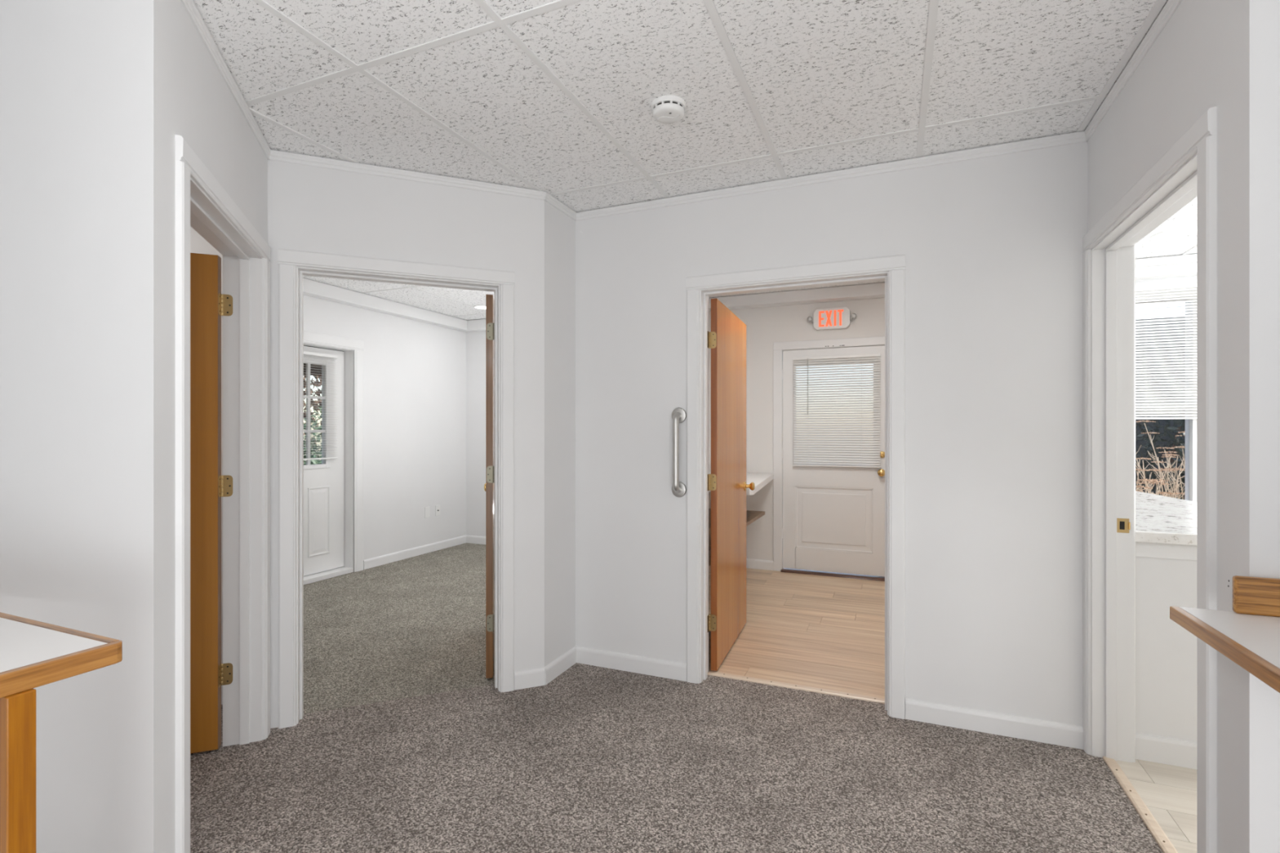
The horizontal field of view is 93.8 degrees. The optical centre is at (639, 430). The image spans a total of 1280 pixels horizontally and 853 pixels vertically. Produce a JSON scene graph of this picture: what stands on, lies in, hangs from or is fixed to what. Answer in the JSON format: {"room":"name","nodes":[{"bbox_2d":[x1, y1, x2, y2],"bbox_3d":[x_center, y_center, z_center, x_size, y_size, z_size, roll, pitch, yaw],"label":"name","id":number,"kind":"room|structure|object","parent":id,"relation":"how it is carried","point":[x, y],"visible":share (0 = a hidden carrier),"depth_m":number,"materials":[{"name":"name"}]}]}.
{"room":"office hallway","nodes":[
{"label":"office hallway","id":0,"kind":"room"},
{"bbox_2d":[0,0,153,852],"bbox_3d":[-2.703,-0.001,1.887,3.092,2.620,0.096,0,0,13],"label":"wall","id":1,"kind":"structure","parent":0,"point":[77,76],"depth_m":1.54,"materials":[{"name":"paint"}]},
{"bbox_2d":[190,226,222,704],"bbox_3d":[-2.575,-0.066,3.140,2.012,2.750,0.060,0,0,23],"label":"wall closet partition","id":2,"kind":"structure","parent":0,"point":[198,244],"depth_m":2.87,"materials":[{"name":"paint"}]},
{"bbox_2d":[153,0,267,852],"bbox_3d":[-1.511,-0.001,2.099,0.140,2.620,1.357,0,0,-20],"label":"wall","id":3,"kind":"structure","parent":0,"point":[193,101],"depth_m":1.59,"materials":[{"name":"paint"}]},
{"bbox_2d":[190,253,222,753],"bbox_3d":[-2.114,0.291,2.312,0.847,2.012,0.176,0,0,-20],"label":"door","id":4,"kind":"structure","parent":3,"relation":"in","point":[206,295],"depth_m":2.42,"materials":[{"name":"brown wood"}]},
{"bbox_2d":[180,0,271,159],"bbox_3d":[-1.415,-1.210,2.060,0.016,0.039,1.217,0,0,-21],"label":"crown molding","id":5,"kind":"structure","parent":3,"relation":"attached to","point":[189,6],"depth_m":2.00,"materials":[{"name":"paint"}]},
{"bbox_2d":[303,294,466,559],"bbox_3d":[-3.017,-0.066,4.911,0.180,2.750,4.900,0,0,23],"label":"wall","id":6,"kind":"structure","parent":0,"point":[415,371],"depth_m":6.17,"materials":[{"name":"paint"}]},
{"bbox_2d":[303,351,337,460],"bbox_3d":[-2.896,-0.216,5.161,0.039,0.940,0.675,0,0,23],"label":"door blind","id":7,"kind":"object","parent":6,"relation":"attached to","point":[305,353],"visible":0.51,"depth_m":5.33,"materials":[{"name":"white plastic"}]},
{"bbox_2d":[303,345,344,576],"bbox_3d":[-2.944,0.260,5.179,0.054,2.006,0.894,0,0,23],"label":"door","id":8,"kind":"structure","parent":6,"relation":"in","point":[323,482],"depth_m":5.41,"materials":[{"name":"white paint"}]},
{"bbox_2d":[303,330,364,585],"bbox_3d":[-2.893,0.230,5.155,0.178,2.158,1.108,0,0,23],"label":"door frame","id":9,"kind":"structure","parent":6,"relation":"attached to","point":[353,348],"depth_m":5.56,"materials":[{"name":"paint"}]},
{"bbox_2d":[303,278,470,332],"bbox_3d":[-2.711,-1.210,5.276,0.100,0.114,3.710,0,0,23],"label":"beam","id":10,"kind":"structure","parent":6,"relation":"attached to","point":[311,288],"depth_m":5.71,"materials":[{"name":"paint"}]},
{"bbox_2d":[363,535,466,569],"bbox_3d":[-2.316,1.264,6.322,0.013,0.089,1.475,0,0,23],"label":"baseboard","id":11,"kind":"structure","parent":6,"relation":"attached to","point":[401,555],"depth_m":6.20,"materials":[{"name":"paint"}]},
{"bbox_2d":[424,506,430,518],"bbox_3d":[-2.279,0.874,6.418,0.006,0.116,0.072,0,0,23],"label":"wall plate","id":12,"kind":"object","parent":6,"relation":"attached to","point":[427,509],"visible":1,"depth_m":6.42,"materials":[{"name":"white plastic"}]},
{"bbox_2d":[435,505,439,515],"bbox_3d":[-2.212,0.874,6.563,0.016,0.116,0.072,0,0,23],"label":"wall plate","id":13,"kind":"object","parent":6,"relation":"attached to","point":[437,507],"visible":1,"depth_m":6.55,"materials":[{"name":"white plastic"}]},
{"bbox_2d":[267,149,544,728],"bbox_3d":[-1.091,-0.001,2.924,1.230,2.620,0.140,0,0,-22],"label":"wall","id":14,"kind":"structure","parent":0,"point":[311,208],"depth_m":2.90,"materials":[{"name":"paint"}]},
{"bbox_2d":[268,150,546,199],"bbox_3d":[-1.059,-1.210,2.854,1.235,0.039,0.014,0,0,-22],"label":"crown molding","id":15,"kind":"structure","parent":14,"relation":"attached to","point":[275,155],"depth_m":2.83,"materials":[{"name":"paint"}]},
{"bbox_2d":[514,666,544,690],"bbox_3d":[-0.564,1.264,3.056,0.155,0.089,0.013,0,0,-22],"label":"baseboard","id":16,"kind":"structure","parent":14,"relation":"attached to","point":[533,677],"depth_m":3.05,"materials":[{"name":"paint"}]},
{"bbox_2d":[544,200,709,666],"bbox_3d":[0.053,-0.001,4.540,0.120,2.620,3.095,0,0,23],"label":"wall","id":17,"kind":"structure","parent":0,"point":[559,228],"depth_m":3.23,"materials":[{"name":"paint"}]},
{"bbox_2d":[484,294,493,678],"bbox_3d":[-0.868,0.291,3.556,0.167,2.012,0.867,0,0,-11],"label":"door","id":18,"kind":"structure","parent":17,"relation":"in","point":[489,485],"depth_m":3.14,"materials":[{"name":"brown wood"}]},
{"bbox_2d":[543,645,576,684],"bbox_3d":[-0.425,1.264,3.238,0.013,0.089,0.335,0,0,23],"label":"baseboard","id":19,"kind":"structure","parent":17,"relation":"attached to","point":[556,668],"depth_m":3.21,"materials":[{"name":"paint"}]},
{"bbox_2d":[544,191,576,220],"bbox_3d":[-0.424,-1.210,3.238,0.014,0.039,0.335,0,0,23],"label":"crown molding","id":20,"kind":"structure","parent":17,"relation":"attached to","point":[548,198],"depth_m":3.22,"materials":[{"name":"paint"}]},
{"bbox_2d":[190,542,1196,852],"bbox_3d":[0.891,1.324,2.880,9.200,0.030,5.600,0,0,23],"label":"floor","id":21,"kind":"structure","parent":0,"point":[590,759],"depth_m":2.38,"materials":[{"name":"grey carpet"}]},
{"bbox_2d":[0,612,122,852],"bbox_3d":[-1.907,0.859,0.579,1.236,0.901,1.783,0,0,23],"label":"countertop","id":22,"kind":"structure","parent":21,"relation":"on","point":[33,654],"depth_m":1.03,"materials":[{"name":"white laminate"}]},
{"bbox_2d":[706,671,884,703],"bbox_3d":[0.782,1.306,3.061,0.893,0.015,0.052,0,0,23],"label":"threshold","id":23,"kind":"object","parent":21,"relation":"on","point":[870,699],"visible":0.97,"depth_m":3.04,"materials":[{"name":"brown wood"}]},
{"bbox_2d":[1102,755,1177,852],"bbox_3d":[1.688,1.306,1.959,0.042,0.015,0.931,0,0,23],"label":"threshold","id":24,"kind":"object","parent":21,"relation":"on","point":[1166,846],"visible":1,"depth_m":2.06,"materials":[{"name":"brown wood"}]},
{"bbox_2d":[1135,490,1196,769],"bbox_3d":[2.670,0.854,3.174,0.691,0.911,2.035,0,0,23],"label":"wall","id":25,"kind":"structure","parent":21,"relation":"on","point":[1166,527],"depth_m":2.36,"materials":[{"name":"paint"}]},
{"bbox_2d":[193,0,1196,320],"bbox_3d":[-0.537,-1.279,-0.500,8.600,0.094,12.660,0,0,23],"label":"ceiling","id":26,"kind":"structure","parent":0,"point":[554,97],"depth_m":2.14,"materials":[{"name":"tile"}]},
{"bbox_2d":[473,305,485,309],"bbox_3d":[-1.618,-1.266,6.137,0.168,0.011,0.168,0,0,23],"label":"recessed light","id":27,"kind":"object","parent":26,"relation":"in","point":[480,307],"visible":0.62,"depth_m":6.12,"materials":[{"name":"white plastic"}]},
{"bbox_2d":[650,95,686,123],"bbox_3d":[0.108,-1.213,2.273,0.134,0.047,0.134,0,0,23],"label":"smoke detector","id":28,"kind":"object","parent":26,"relation":"attached to","point":[664,108],"visible":1,"depth_m":2.24,"materials":[{"name":"white plastic"}]},
{"bbox_2d":[652,100,684,111],"bbox_3d":[0.108,-1.216,2.273,0.123,0.008,0.123,0,0,23],"label":"vent","id":29,"kind":"object","parent":28,"relation":"attached to","point":[657,105],"depth_m":2.22,"materials":[{"name":"black"}]},
{"bbox_2d":[575,132,1087,726],"bbox_3d":[0.829,-0.001,2.966,2.536,2.620,0.141,0,0,23],"label":"wall","id":30,"kind":"structure","parent":0,"point":[992,246],"depth_m":2.68,"materials":[{"name":"paint"}]},
{"bbox_2d":[576,646,686,681],"bbox_3d":[-0.057,1.264,3.258,0.655,0.089,0.013,0,0,23],"label":"baseboard","id":31,"kind":"structure","parent":30,"relation":"attached to","point":[600,658],"depth_m":3.24,"materials":[{"name":"paint"}]},
{"bbox_2d":[671,407,686,497],"bbox_3d":[0.193,0.114,3.121,0.082,0.472,0.070,0,0,23],"label":"grab bar","id":32,"kind":"object","parent":30,"relation":"attached to","point":[678,415],"visible":1,"depth_m":3.10,"materials":[{"name":"silver metal"}]},
{"bbox_2d":[708,298,755,671],"bbox_3d":[0.550,0.291,3.642,0.167,2.012,0.882,0,0,20],"label":"door","id":33,"kind":"structure","parent":30,"relation":"in","point":[728,486],"depth_m":3.51,"materials":[{"name":"orange wood"}]},
{"bbox_2d":[685,254,905,719],"bbox_3d":[0.755,0.253,2.997,1.045,2.112,0.176,0,0,23],"label":"door frame","id":34,"kind":"structure","parent":30,"relation":"attached to","point":[891,268],"depth_m":2.92,"materials":[{"name":"paint"}]},
{"bbox_2d":[576,130,1087,220],"bbox_3d":[0.735,-1.210,2.922,2.396,0.039,0.014,0,0,23],"label":"crown molding","id":35,"kind":"structure","parent":30,"relation":"attached to","point":[1075,137],"depth_m":2.81,"materials":[{"name":"paint"}]},
{"bbox_2d":[905,698,1083,749],"bbox_3d":[1.523,1.264,2.590,0.686,0.089,0.013,0,0,23],"label":"baseboard","id":36,"kind":"structure","parent":30,"relation":"attached to","point":[995,723],"depth_m":2.58,"materials":[{"name":"paint"}]},
{"bbox_2d":[466,275,1196,560],"bbox_3d":[1.953,-0.066,5.395,8.600,2.750,0.140,0,0,23],"label":"wall","id":37,"kind":"structure","parent":0,"point":[765,326],"depth_m":5.67,"materials":[{"name":"paint"}]},
{"bbox_2d":[466,535,485,544],"bbox_3d":[-0.788,1.264,6.470,2.687,0.089,0.013,0,0,23],"label":"baseboard","id":38,"kind":"structure","parent":37,"relation":"attached to","point":[469,539],"depth_m":6.93,"materials":[{"name":"paint"}]},
{"bbox_2d":[467,319,485,331],"bbox_3d":[-0.765,-1.210,6.413,2.600,0.114,0.100,0,0,23],"label":"beam","id":39,"kind":"structure","parent":37,"relation":"attached to","point":[478,325],"depth_m":6.83,"materials":[{"name":"paint"}]},
{"bbox_2d":[708,508,764,551],"bbox_3d":[0.420,0.750,4.447,0.624,0.088,2.000,0,0,23],"label":"wooden shelf","id":40,"kind":"object","parent":37,"relation":"attached to","point":[751,516],"visible":0.12,"depth_m":4.90,"materials":[{"name":"brown wood"}]},
{"bbox_2d":[708,471,773,495],"bbox_3d":[0.543,0.518,4.577,0.751,0.232,2.455,0,0,23],"label":"countertop","id":41,"kind":"structure","parent":37,"relation":"attached to","point":[760,480],"depth_m":4.93,"materials":[{"name":"white laminate"}]},
{"bbox_2d":[746,558,773,570],"bbox_3d":[0.963,1.264,5.731,0.630,0.089,0.013,0,0,23],"label":"baseboard","id":42,"kind":"structure","parent":37,"relation":"attached to","point":[750,563],"depth_m":5.65,"materials":[{"name":"paint"}]},
{"bbox_2d":[708,280,884,311],"bbox_3d":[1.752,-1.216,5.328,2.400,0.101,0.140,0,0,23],"label":"ceiling","id":43,"kind":"structure","parent":37,"relation":"attached to","point":[872,291],"depth_m":5.38,"materials":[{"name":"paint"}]},
{"bbox_2d":[773,336,884,581],"bbox_3d":[1.765,0.243,5.450,1.074,2.139,0.185,0,0,23],"label":"door frame","id":44,"kind":"structure","parent":37,"relation":"attached to","point":[778,347],"depth_m":5.58,"materials":[{"name":"paint"}]},
{"bbox_2d":[807,306,856,330],"bbox_3d":[1.725,-1.009,5.388,0.421,0.188,0.049,0,0,23],"label":"exit sign","id":45,"kind":"object","parent":37,"relation":"attached to","point":[829,318],"visible":1,"depth_m":5.37,"materials":[{"name":"white plastic"}]},
{"bbox_2d":[782,345,884,577],"bbox_3d":[1.738,0.266,5.403,0.914,2.026,0.110,0,0,23],"label":"door","id":46,"kind":"structure","parent":37,"relation":"in","point":[833,517],"depth_m":5.42,"materials":[{"name":"white paint"}]},
{"bbox_2d":[792,353,880,467],"bbox_3d":[1.756,-0.176,5.374,0.752,1.000,0.039,0,0,23],"label":"door blind","id":47,"kind":"object","parent":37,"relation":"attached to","point":[829,441],"visible":1,"depth_m":5.37,"materials":[{"name":"white plastic"}]},
{"bbox_2d":[1135,282,1196,502],"bbox_3d":[3.710,-0.236,4.639,1.085,1.710,0.145,0,0,23],"label":"window","id":48,"kind":"structure","parent":37,"relation":"in","point":[1190,424],"depth_m":4.45,"materials":[{"name":"paint"}]},
{"bbox_2d":[1135,283,1196,419],"bbox_3d":[3.676,-0.584,4.553,1.130,0.995,0.027,0,0,23],"label":"window blind","id":49,"kind":"object","parent":48,"relation":"attached to","point":[1187,286],"visible":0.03,"depth_m":4.45,"materials":[{"name":"white plastic"}]},
{"bbox_2d":[1135,262,1196,280],"bbox_3d":[4.422,-1.176,4.200,3.122,0.070,0.140,0,0,23],"label":"beam","id":50,"kind":"structure","parent":37,"relation":"attached to","point":[1188,269],"depth_m":4.38,"materials":[{"name":"paint"}]},
{"bbox_2d":[1135,253,1196,267],"bbox_3d":[4.416,-1.239,4.186,3.122,0.056,0.170,0,0,23],"label":"beam","id":51,"kind":"structure","parent":37,"relation":"attached to","point":[1191,258],"depth_m":4.35,"materials":[{"name":"paint"}]},
{"bbox_2d":[1087,0,1279,852],"bbox_3d":[1.665,-0.001,1.879,0.131,2.620,1.213,0,0,23],"label":"wall","id":52,"kind":"structure","parent":0,"point":[1224,55],"depth_m":1.39,"materials":[{"name":"paint"}]},
{"bbox_2d":[1084,0,1182,141],"bbox_3d":[1.599,-1.210,1.907,0.014,0.039,1.213,0,0,23],"label":"crown molding","id":53,"kind":"structure","parent":52,"relation":"attached to","point":[1171,6],"depth_m":1.96,"materials":[{"name":"paint"}]},
{"bbox_2d":[1082,106,1217,852],"bbox_3d":[1.698,0.253,1.955,0.166,2.112,1.085,0,0,23],"label":"door frame","id":54,"kind":"structure","parent":52,"relation":"attached to","point":[1187,171],"depth_m":2.37,"materials":[{"name":"paint"}]},
{"bbox_2d":[1169,575,1279,693],"bbox_3d":[1.756,0.818,0.055,2.007,0.983,2.069,0,0,23],"label":"countertop","id":55,"kind":"structure","parent":52,"relation":"attached to","point":[1248,635],"depth_m":1.26,"materials":[{"name":"white laminate"}]},
{"bbox_2d":[1232,575,1279,617],"bbox_3d":[2.207,0.367,0.978,1.895,0.083,0.019,0,0,23],"label":"backsplash","id":56,"kind":"structure","parent":52,"relation":"attached to","point":[1258,596],"depth_m":1.32,"materials":[{"name":"brown wood"}]},
{"label":"outside","id":57,"kind":"structure","parent":0,"visible":0},
{"bbox_3d":[5.020,1.634,11.883,28.000,0.050,14.200,0,0,23],"label":"ground","id":58,"kind":"structure","parent":57,"visible":0},
{"bbox_2d":[303,374,321,447],"bbox_3d":[-7.515,-0.444,11.804,4.030,4.116,5.198,0,0,23],"label":"bare tree","id":59,"kind":"object","parent":58,"relation":"on","point":[315,403],"visible":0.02,"depth_m":12.12,"materials":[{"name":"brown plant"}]},
{"bbox_2d":[303,406,321,464],"bbox_3d":[-5.228,0.535,10.682,1.922,2.150,1.944,0,0,23],"label":"shrub","id":60,"kind":"object","parent":58,"relation":"on","point":[315,428],"visible":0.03,"depth_m":10.31,"materials":[{"name":"green plant"}]},
{"bbox_2d":[1135,316,1185,497],"bbox_3d":[6.402,0.109,7.446,6.400,3.000,0.100,0,0,23],"label":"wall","id":61,"kind":"structure","parent":58,"relation":"on","point":[1138,442],"depth_m":7.39,"materials":[{"name":"dark grey stone"}]},
{"bbox_2d":[1135,335,1185,499],"bbox_3d":[5.539,0.250,6.997,5.219,2.725,1.321,0,0,23],"label":"hedge","id":62,"kind":"object","parent":58,"relation":"on","point":[1178,441],"visible":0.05,"depth_m":6.68,"materials":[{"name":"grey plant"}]},
{"bbox_2d":[1135,420,1185,499],"bbox_3d":[5.201,0.750,5.701,0.956,1.723,0.721,0,0,1],"label":"dry shrub","id":63,"kind":"object","parent":58,"relation":"on","point":[1176,469],"visible":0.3,"depth_m":5.75,"materials":[{"name":"beige plant"}]},
{"bbox_2d":[1135,453,1185,499],"bbox_3d":[4.223,0.902,5.179,0.867,1.419,0.591,0,0,23],"label":"dry shrub","id":64,"kind":"object","parent":58,"relation":"on","point":[1157,482],"visible":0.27,"depth_m":5.06,"materials":[{"name":"beige plant"}]},
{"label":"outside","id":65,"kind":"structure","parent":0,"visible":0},
{"bbox_3d":[-9.078,1.634,2.641,9.220,0.050,13.800,0,0,23],"label":"ground","id":66,"kind":"structure","parent":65,"visible":0},
{"bbox_2d":[303,363,321,375],"bbox_3d":[-3.860,0.359,5.973,1.800,2.500,4.000,0,0,23],"label":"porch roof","id":67,"kind":"structure","parent":66,"relation":"on","point":[314,371],"depth_m":6.90,"materials":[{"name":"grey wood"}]},
{"bbox_2d":[303,442,321,465],"bbox_3d":[-5.420,0.735,8.261,1.960,1.752,1.912,0,0,23],"label":"shrub","id":68,"kind":"object","parent":66,"relation":"on","point":[313,461],"visible":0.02,"depth_m":8.54,"materials":[{"name":"green plant"}]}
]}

